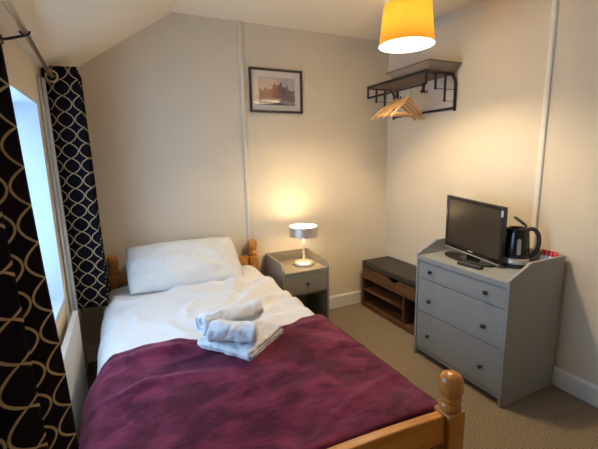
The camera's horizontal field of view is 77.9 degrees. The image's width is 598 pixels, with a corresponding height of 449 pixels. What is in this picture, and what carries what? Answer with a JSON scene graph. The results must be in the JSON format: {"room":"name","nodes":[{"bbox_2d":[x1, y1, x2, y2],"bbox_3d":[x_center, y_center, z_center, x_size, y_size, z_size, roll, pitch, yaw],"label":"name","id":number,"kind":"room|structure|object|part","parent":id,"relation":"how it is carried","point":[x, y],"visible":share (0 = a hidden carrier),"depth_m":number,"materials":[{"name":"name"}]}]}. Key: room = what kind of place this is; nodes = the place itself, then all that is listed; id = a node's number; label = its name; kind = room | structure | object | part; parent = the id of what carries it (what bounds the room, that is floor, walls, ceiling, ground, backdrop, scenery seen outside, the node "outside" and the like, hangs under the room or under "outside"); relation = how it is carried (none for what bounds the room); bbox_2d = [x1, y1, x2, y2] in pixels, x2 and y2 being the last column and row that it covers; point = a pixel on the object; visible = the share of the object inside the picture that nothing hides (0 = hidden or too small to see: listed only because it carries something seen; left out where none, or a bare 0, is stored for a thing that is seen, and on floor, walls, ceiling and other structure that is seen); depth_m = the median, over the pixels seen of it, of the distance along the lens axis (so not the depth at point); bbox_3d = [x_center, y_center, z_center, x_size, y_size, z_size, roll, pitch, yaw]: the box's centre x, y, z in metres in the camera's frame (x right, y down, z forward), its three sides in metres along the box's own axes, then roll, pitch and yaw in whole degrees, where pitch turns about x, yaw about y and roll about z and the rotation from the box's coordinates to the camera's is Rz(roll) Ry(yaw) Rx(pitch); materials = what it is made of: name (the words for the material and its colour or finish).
{"room":"hotel room","nodes":[
{"label":"hotel room","id":0,"kind":"room"},
{"bbox_2d":[0,25,87,374],"bbox_3d":[-0.964,0.328,0.951,0.300,1.955,3.450,-6,11,-25],"label":"wall","id":1,"kind":"structure","parent":0,"point":[22,72],"depth_m":1.89,"materials":[{"name":"beige paint"}]},
{"bbox_2d":[0,0,53,78],"bbox_3d":[-0.925,-0.678,1.157,0.140,0.096,2.691,-6,11,-25],"label":"curtain rod","id":2,"kind":"object","parent":1,"relation":"attached to","point":[8,4],"visible":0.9,"depth_m":1.37,"materials":[{"name":"silver metal"}]},
{"bbox_2d":[0,37,78,448],"bbox_3d":[-0.530,0.078,0.566,0.161,1.422,0.630,-6,11,-25],"label":"curtain","id":3,"kind":"object","parent":2,"relation":"hanging from","point":[36,412],"visible":1,"depth_m":0.80,"materials":[{"name":"black fabric"}]},
{"bbox_2d":[37,66,109,311],"bbox_3d":[-1.348,-0.196,2.259,0.203,1.412,0.424,-6,11,-25],"label":"curtain","id":4,"kind":"object","parent":2,"relation":"hanging from","point":[62,102],"visible":0.98,"depth_m":2.15,"materials":[{"name":"black fabric"}]},
{"bbox_2d":[9,82,64,322],"bbox_3d":[-1.153,0.014,1.340,0.255,1.070,1.300,-6,11,-25],"label":"window","id":5,"kind":"structure","parent":1,"relation":"in","point":[25,107],"depth_m":1.92,"materials":[{"name":"grey"}]},
{"bbox_3d":[-1.117,0.527,1.445,0.200,0.022,1.300,-6,11,-25],"label":"sill","id":6,"kind":"part","parent":5,"relation":"part of","materials":[{"name":"grey"}]},
{"bbox_2d":[61,310,88,446],"bbox_3d":[-0.977,0.896,1.537,0.055,0.628,1.336,-6,11,-25],"label":"radiator","id":7,"kind":"object","parent":1,"relation":"attached to","point":[72,347],"visible":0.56,"depth_m":1.82,"materials":[{"name":"white metal"}]},
{"bbox_2d":[0,0,175,70],"bbox_3d":[-0.507,-0.987,0.947,0.794,0.628,3.450,-6,11,-25],"label":"ceiling","id":8,"kind":"structure","parent":0,"point":[71,33],"depth_m":1.88,"materials":[{"name":"beige paint"}]},
{"bbox_2d":[77,12,388,345],"bbox_3d":[-0.467,-0.386,3.076,3.120,2.576,0.120,-6,11,-25],"label":"wall","id":9,"kind":"structure","parent":0,"point":[163,103],"depth_m":2.93,"materials":[{"name":"beige paint"}]},
{"bbox_2d":[87,290,361,362],"bbox_3d":[-0.329,0.822,3.272,2.700,0.123,0.018,-6,11,-25],"label":"baseboard","id":10,"kind":"structure","parent":9,"relation":"attached to","point":[345,299],"depth_m":3.59,"materials":[{"name":"white paint"}]},
{"bbox_2d":[237,21,251,251],"bbox_3d":[-0.427,-0.389,3.018,0.034,2.351,0.016,-6,11,-25],"label":"pipe","id":11,"kind":"object","parent":9,"relation":"attached to","point":[239,23],"visible":0.65,"depth_m":2.94,"materials":[{"name":"white metal"}]},
{"bbox_2d":[248,66,302,113],"bbox_3d":[-0.182,-1.086,3.011,0.462,0.341,0.022,-6,11,-25],"label":"framed picture","id":12,"kind":"object","parent":9,"relation":"attached to","point":[271,90],"visible":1,"depth_m":3.01,"materials":[{"name":"black plastic"}]},
{"bbox_2d":[258,76,294,105],"bbox_3d":[-0.179,-1.086,3.017,0.318,0.215,0.001,-6,11,-25],"label":"print","id":13,"kind":"object","parent":12,"relation":"attached to","point":[272,90],"depth_m":3.01,"materials":[{"name":"multicoloured"}]},
{"bbox_2d":[172,0,482,40],"bbox_3d":[0.764,-1.384,1.493,2.036,0.100,3.450,-6,11,-25],"label":"ceiling","id":14,"kind":"structure","parent":0,"point":[351,18],"depth_m":2.66,"materials":[{"name":"beige paint"}]},
{"bbox_2d":[379,0,434,52],"bbox_3d":[0.613,-1.230,2.087,0.312,0.410,0.312,-6,11,-25],"label":"pendant lamp","id":15,"kind":"object","parent":14,"relation":"hanging from","point":[407,26],"visible":1,"depth_m":2.00,"materials":[{"name":"orange fabric"}]},
{"bbox_2d":[87,302,597,448],"bbox_3d":[0.326,1.191,1.735,3.120,0.080,3.670,-6,11,-25],"label":"floor","id":16,"kind":"structure","parent":0,"point":[550,417],"depth_m":2.15,"materials":[{"name":"carpet"}]},
{"bbox_2d":[106,239,464,448],"bbox_3d":[-0.403,0.717,1.991,1.119,0.792,2.157,-6,11,-25],"label":"bed","id":17,"kind":"object","parent":16,"relation":"on","point":[443,428],"visible":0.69,"depth_m":1.21,"materials":[{"name":"brown wood"}]},
{"bbox_3d":[-1.320,0.609,2.697,0.079,0.792,0.079,-6,11,-25],"label":"head post","id":18,"kind":"part","parent":17,"relation":"part of","materials":[{"name":"brown wood"}]},
{"bbox_3d":[-0.855,0.336,2.874,0.968,0.105,0.028,-6,11,-25],"label":"head rail","id":19,"kind":"part","parent":17,"relation":"part of","materials":[{"name":"brown wood"}]},
{"bbox_2d":[97,265,314,375],"bbox_3d":[-0.462,0.683,2.081,1.220,0.412,1.742,-6,11,-25],"label":"duvet","id":20,"kind":"object","parent":17,"relation":"on","point":[130,321],"visible":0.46,"depth_m":2.22,"materials":[{"name":"white fabric"}]},
{"bbox_2d":[126,236,243,293],"bbox_3d":[-0.812,0.273,2.654,0.780,0.304,0.310,-6,11,-25],"label":"pillow","id":21,"kind":"object","parent":20,"relation":"on","point":[161,266],"visible":0.98,"depth_m":2.56,"materials":[{"name":"white fabric"}]},
{"bbox_3d":[-0.381,0.508,3.133,0.079,0.792,0.079,-6,11,-25],"label":"head post","id":22,"kind":"part","parent":17,"relation":"part of","materials":[{"name":"brown wood"}]},
{"bbox_2d":[79,314,437,448],"bbox_3d":[-0.184,0.807,1.513,1.272,0.490,0.952,-6,11,-25],"label":"throw blanket","id":23,"kind":"object","parent":17,"relation":"on","point":[314,386],"visible":0.93,"depth_m":1.34,"materials":[{"name":"purple fabric"}]},
{"bbox_2d":[197,320,283,360],"bbox_3d":[-0.262,0.519,1.720,0.290,0.066,0.312,4,12,26],"label":"bath towel","id":24,"kind":"object","parent":23,"relation":"on","point":[268,332],"visible":0.57,"depth_m":1.61,"materials":[{"name":"white fabric"}]},
{"bbox_2d":[194,299,263,335],"bbox_3d":[-0.320,0.423,1.712,0.313,0.104,0.127,-9,13,-38],"label":"hand towel","id":25,"kind":"object","parent":24,"relation":"on","point":[251,310],"visible":0.83,"depth_m":1.67,"materials":[{"name":"white fabric"}]},
{"bbox_2d":[206,319,258,342],"bbox_3d":[-0.286,0.459,1.613,0.222,0.104,0.121,-1,10,3],"label":"hand towel","id":26,"kind":"object","parent":24,"relation":"on","point":[219,330],"visible":1,"depth_m":1.56,"materials":[{"name":"white fabric"}]},
{"bbox_3d":[0.040,0.711,1.036,0.968,0.126,0.034,-6,11,-25],"label":"foot rail","id":27,"kind":"part","parent":17,"relation":"part of","materials":[{"name":"brown wood"}]},
{"bbox_3d":[0.514,0.852,1.290,0.079,0.738,0.079,-6,11,-25],"label":"foot post","id":28,"kind":"part","parent":17,"relation":"part of","materials":[{"name":"brown wood"}]},
{"bbox_2d":[265,248,328,318],"bbox_3d":[-0.012,0.577,3.138,0.407,0.640,0.411,-6,11,-25],"label":"bedside table","id":29,"kind":"object","parent":16,"relation":"on","point":[310,285],"visible":0.7,"depth_m":3.03,"materials":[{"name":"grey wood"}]},
{"bbox_3d":[-0.192,0.594,3.066,0.018,0.640,0.388,-6,11,-25],"label":"panel","id":30,"kind":"part","parent":29,"relation":"part of","materials":[{"name":"grey paint"}]},
{"bbox_3d":[-0.098,0.527,3.310,0.371,0.600,0.015,-6,11,-25],"label":"panel","id":31,"kind":"part","parent":29,"relation":"part of","materials":[{"name":"grey paint"}]},
{"bbox_2d":[289,223,317,266],"bbox_3d":[0.038,0.174,3.073,0.234,0.330,0.234,-6,11,-25],"label":"table lamp","id":32,"kind":"object","parent":29,"relation":"on","point":[302,231],"visible":1,"depth_m":3.01,"materials":[{"name":"silver metal"}]},
{"bbox_2d":[292,225,314,227],"bbox_3d":[0.035,0.025,3.046,0.220,0.013,0.220,-6,11,-25],"label":"diffuser","id":33,"kind":"object","parent":32,"relation":"attached to","point":[293,226],"depth_m":3.06,"materials":[{"name":"white"}]},
{"bbox_3d":[0.035,0.053,3.051,0.234,0.084,0.234,-6,11,-25],"label":"lamp shade","id":34,"kind":"part","parent":32,"relation":"part of","materials":[{"name":"silver metal"}]},
{"bbox_3d":[0.059,0.469,2.962,0.365,0.160,0.016,-6,11,-25],"label":"drawer","id":35,"kind":"part","parent":29,"relation":"part of","materials":[{"name":"grey paint"}]},
{"bbox_2d":[292,289,325,296],"bbox_3d":[-0.019,0.532,3.142,0.371,0.017,0.353,-6,11,-25],"label":"shelf","id":36,"kind":"object","parent":29,"relation":"attached to","point":[296,294],"depth_m":2.98,"materials":[{"name":"grey paint"}]},
{"bbox_3d":[0.159,0.556,3.230,0.018,0.640,0.388,-6,11,-25],"label":"panel","id":37,"kind":"part","parent":29,"relation":"part of","materials":[{"name":"grey paint"}]},
{"bbox_2d":[362,256,416,335],"bbox_3d":[0.945,0.622,3.268,0.322,0.464,0.890,-6,11,-25],"label":"storage bench","id":38,"kind":"object","parent":16,"relation":"on","point":[388,283],"visible":0.49,"depth_m":3.31,"materials":[{"name":"brown wood"}]},
{"bbox_3d":[0.762,0.584,3.660,0.316,0.405,0.018,-6,11,-25],"label":"panel","id":39,"kind":"part","parent":38,"relation":"part of","materials":[{"name":"brown wood"}]},
{"bbox_2d":[364,285,402,309],"bbox_3d":[0.885,0.651,3.409,0.307,0.018,0.554,-6,11,-25],"label":"shelf","id":40,"kind":"object","parent":38,"relation":"attached to","point":[391,297],"depth_m":3.40,"materials":[{"name":"brown wood"}]},
{"bbox_3d":[0.809,0.518,3.185,0.016,0.107,0.848,-6,11,-25],"label":"panel","id":41,"kind":"part","parent":38,"relation":"part of","materials":[{"name":"brown wood"}]},
{"bbox_2d":[362,256,416,287],"bbox_3d":[0.940,0.421,3.232,0.322,0.057,0.890,-6,11,-25],"label":"cushion","id":42,"kind":"object","parent":38,"relation":"on","point":[387,267],"depth_m":3.29,"materials":[{"name":"grey fabric"}]},
{"bbox_2d":[413,238,565,407],"bbox_3d":[1.208,0.569,2.471,0.507,0.842,0.708,-6,11,-25],"label":"dresser","id":43,"kind":"object","parent":16,"relation":"on","point":[496,327],"visible":0.97,"depth_m":2.22,"materials":[{"name":"grey paint"}]},
{"bbox_3d":[1.068,0.515,2.782,0.486,0.842,0.018,-6,11,-25],"label":"panel","id":44,"kind":"part","parent":43,"relation":"part of","materials":[{"name":"grey paint"}]},
{"bbox_3d":[1.015,0.799,2.417,0.018,0.273,0.666,-6,11,-25],"label":"drawer","id":45,"kind":"part","parent":43,"relation":"part of","materials":[{"name":"grey paint"}]},
{"bbox_3d":[1.009,0.543,2.371,0.018,0.237,0.666,-6,11,-25],"label":"drawer","id":46,"kind":"part","parent":43,"relation":"part of","materials":[{"name":"grey paint"}]},
{"bbox_3d":[1.005,0.363,2.338,0.018,0.118,0.666,-6,11,-25],"label":"drawer","id":47,"kind":"part","parent":43,"relation":"part of","materials":[{"name":"grey paint"}]},
{"bbox_2d":[457,261,483,269],"bbox_3d":[1.072,0.256,2.317,0.042,0.018,0.160,-7,12,-31],"label":"remote control","id":48,"kind":"object","parent":43,"relation":"on","point":[462,263],"visible":1,"depth_m":2.30,"materials":[{"name":"black plastic"}]},
{"bbox_2d":[445,195,507,266],"bbox_3d":[1.128,0.032,2.433,0.171,0.414,0.459,-6,11,-25],"label":"television","id":49,"kind":"object","parent":43,"relation":"on","point":[477,229],"visible":0.92,"depth_m":2.41,"materials":[{"name":"black plastic"}]},
{"bbox_2d":[503,216,541,268],"bbox_3d":[1.362,0.105,2.291,0.170,0.311,0.181,-6,11,-25],"label":"kettle","id":50,"kind":"object","parent":43,"relation":"on","point":[517,254],"visible":0.91,"depth_m":2.25,"materials":[{"name":"black plastic"}]},
{"bbox_3d":[1.361,-0.017,2.271,0.088,0.064,0.086,-6,11,-25],"label":"lid","id":51,"kind":"part","parent":50,"relation":"part of","materials":[{"name":"black plastic"}]},
{"bbox_3d":[1.433,0.113,2.264,0.087,0.197,0.025,3,11,23],"label":"handle","id":52,"kind":"part","parent":50,"relation":"part of","materials":[{"name":"black plastic"}]},
{"bbox_3d":[1.365,0.620,2.168,0.486,0.842,0.018,-6,11,-25],"label":"panel","id":53,"kind":"part","parent":43,"relation":"part of","materials":[{"name":"grey paint"}]},
{"bbox_2d":[540,249,545,259],"bbox_3d":[1.505,0.206,2.290,0.034,0.105,0.019,-6,11,-25],"label":"sachet","id":54,"kind":"object","parent":43,"relation":"on","point":[543,250],"visible":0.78,"depth_m":2.28,"materials":[{"name":"white paper"}]},
{"bbox_3d":[1.430,0.530,2.572,0.012,0.812,0.672,-6,11,-25],"label":"panel","id":55,"kind":"part","parent":43,"relation":"part of","materials":[{"name":"grey paint"}]},
{"bbox_2d":[544,250,549,258],"bbox_3d":[1.515,0.210,2.269,0.034,0.105,0.019,-6,11,-25],"label":"sachet","id":56,"kind":"object","parent":43,"relation":"on","point":[547,251],"visible":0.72,"depth_m":2.26,"materials":[{"name":"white paper"}]},
{"bbox_2d":[385,0,597,385],"bbox_3d":[1.655,-0.258,2.118,0.120,2.576,3.450,-6,11,-25],"label":"wall","id":57,"kind":"structure","parent":0,"point":[485,149],"depth_m":2.40,"materials":[{"name":"beige paint"}]},
{"bbox_2d":[367,69,456,119],"bbox_3d":[0.885,-1.043,3.037,0.340,0.279,0.723,-6,11,-25],"label":"coat rack","id":58,"kind":"object","parent":57,"relation":"attached to","point":[422,76],"visible":0.97,"depth_m":2.90,"materials":[{"name":"black metal"}]},
{"bbox_2d":[371,90,415,120],"bbox_3d":[0.772,-0.962,2.986,0.430,0.238,0.014,-5,11,-22],"label":"hanger","id":59,"kind":"object","parent":58,"relation":"hanging from","point":[394,100],"visible":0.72,"depth_m":2.97,"materials":[{"name":"brown wood"}]},
{"bbox_3d":[0.765,-1.070,2.975,0.017,0.016,0.701,-6,11,-25],"label":"hanging rail","id":60,"kind":"part","parent":58,"relation":"part of","materials":[{"name":"black metal"}]},
{"bbox_2d":[377,89,419,120],"bbox_3d":[0.797,-0.953,2.932,0.430,0.238,0.014,-7,12,-27],"label":"hanger","id":61,"kind":"object","parent":58,"relation":"hanging from","point":[396,101],"visible":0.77,"depth_m":2.92,"materials":[{"name":"brown wood"}]},
{"bbox_2d":[383,91,422,119],"bbox_3d":[0.819,-0.945,2.888,0.430,0.238,0.014,-7,12,-31],"label":"hanger","id":62,"kind":"object","parent":58,"relation":"hanging from","point":[408,103],"visible":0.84,"depth_m":2.88,"materials":[{"name":"brown wood"}]},
{"bbox_2d":[390,86,424,119],"bbox_3d":[0.843,-0.937,2.839,0.430,0.238,0.014,-9,13,-38],"label":"hanger","id":63,"kind":"object","parent":58,"relation":"hanging from","point":[408,97],"visible":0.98,"depth_m":2.83,"materials":[{"name":"brown wood"}]},
{"bbox_2d":[385,58,461,78],"bbox_3d":[0.954,-1.187,2.878,0.316,0.059,0.488,-6,11,-25],"label":"wooden tray","id":64,"kind":"object","parent":58,"relation":"on","point":[431,64],"visible":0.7,"depth_m":2.71,"materials":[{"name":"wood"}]},
{"bbox_2d":[530,0,558,248],"bbox_3d":[1.491,-0.300,2.299,0.016,2.351,0.034,-6,11,-25],"label":"pipe","id":65,"kind":"object","parent":57,"relation":"attached to","point":[555,3],"visible":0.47,"depth_m":2.23,"materials":[{"name":"white metal"}]},
{"bbox_2d":[552,365,597,407],"bbox_3d":[1.624,0.956,2.300,0.018,0.123,3.430,-6,11,-25],"label":"baseboard","id":66,"kind":"structure","parent":57,"relation":"attached to","point":[578,387],"depth_m":2.21,"materials":[{"name":"white paint"}]}
]}

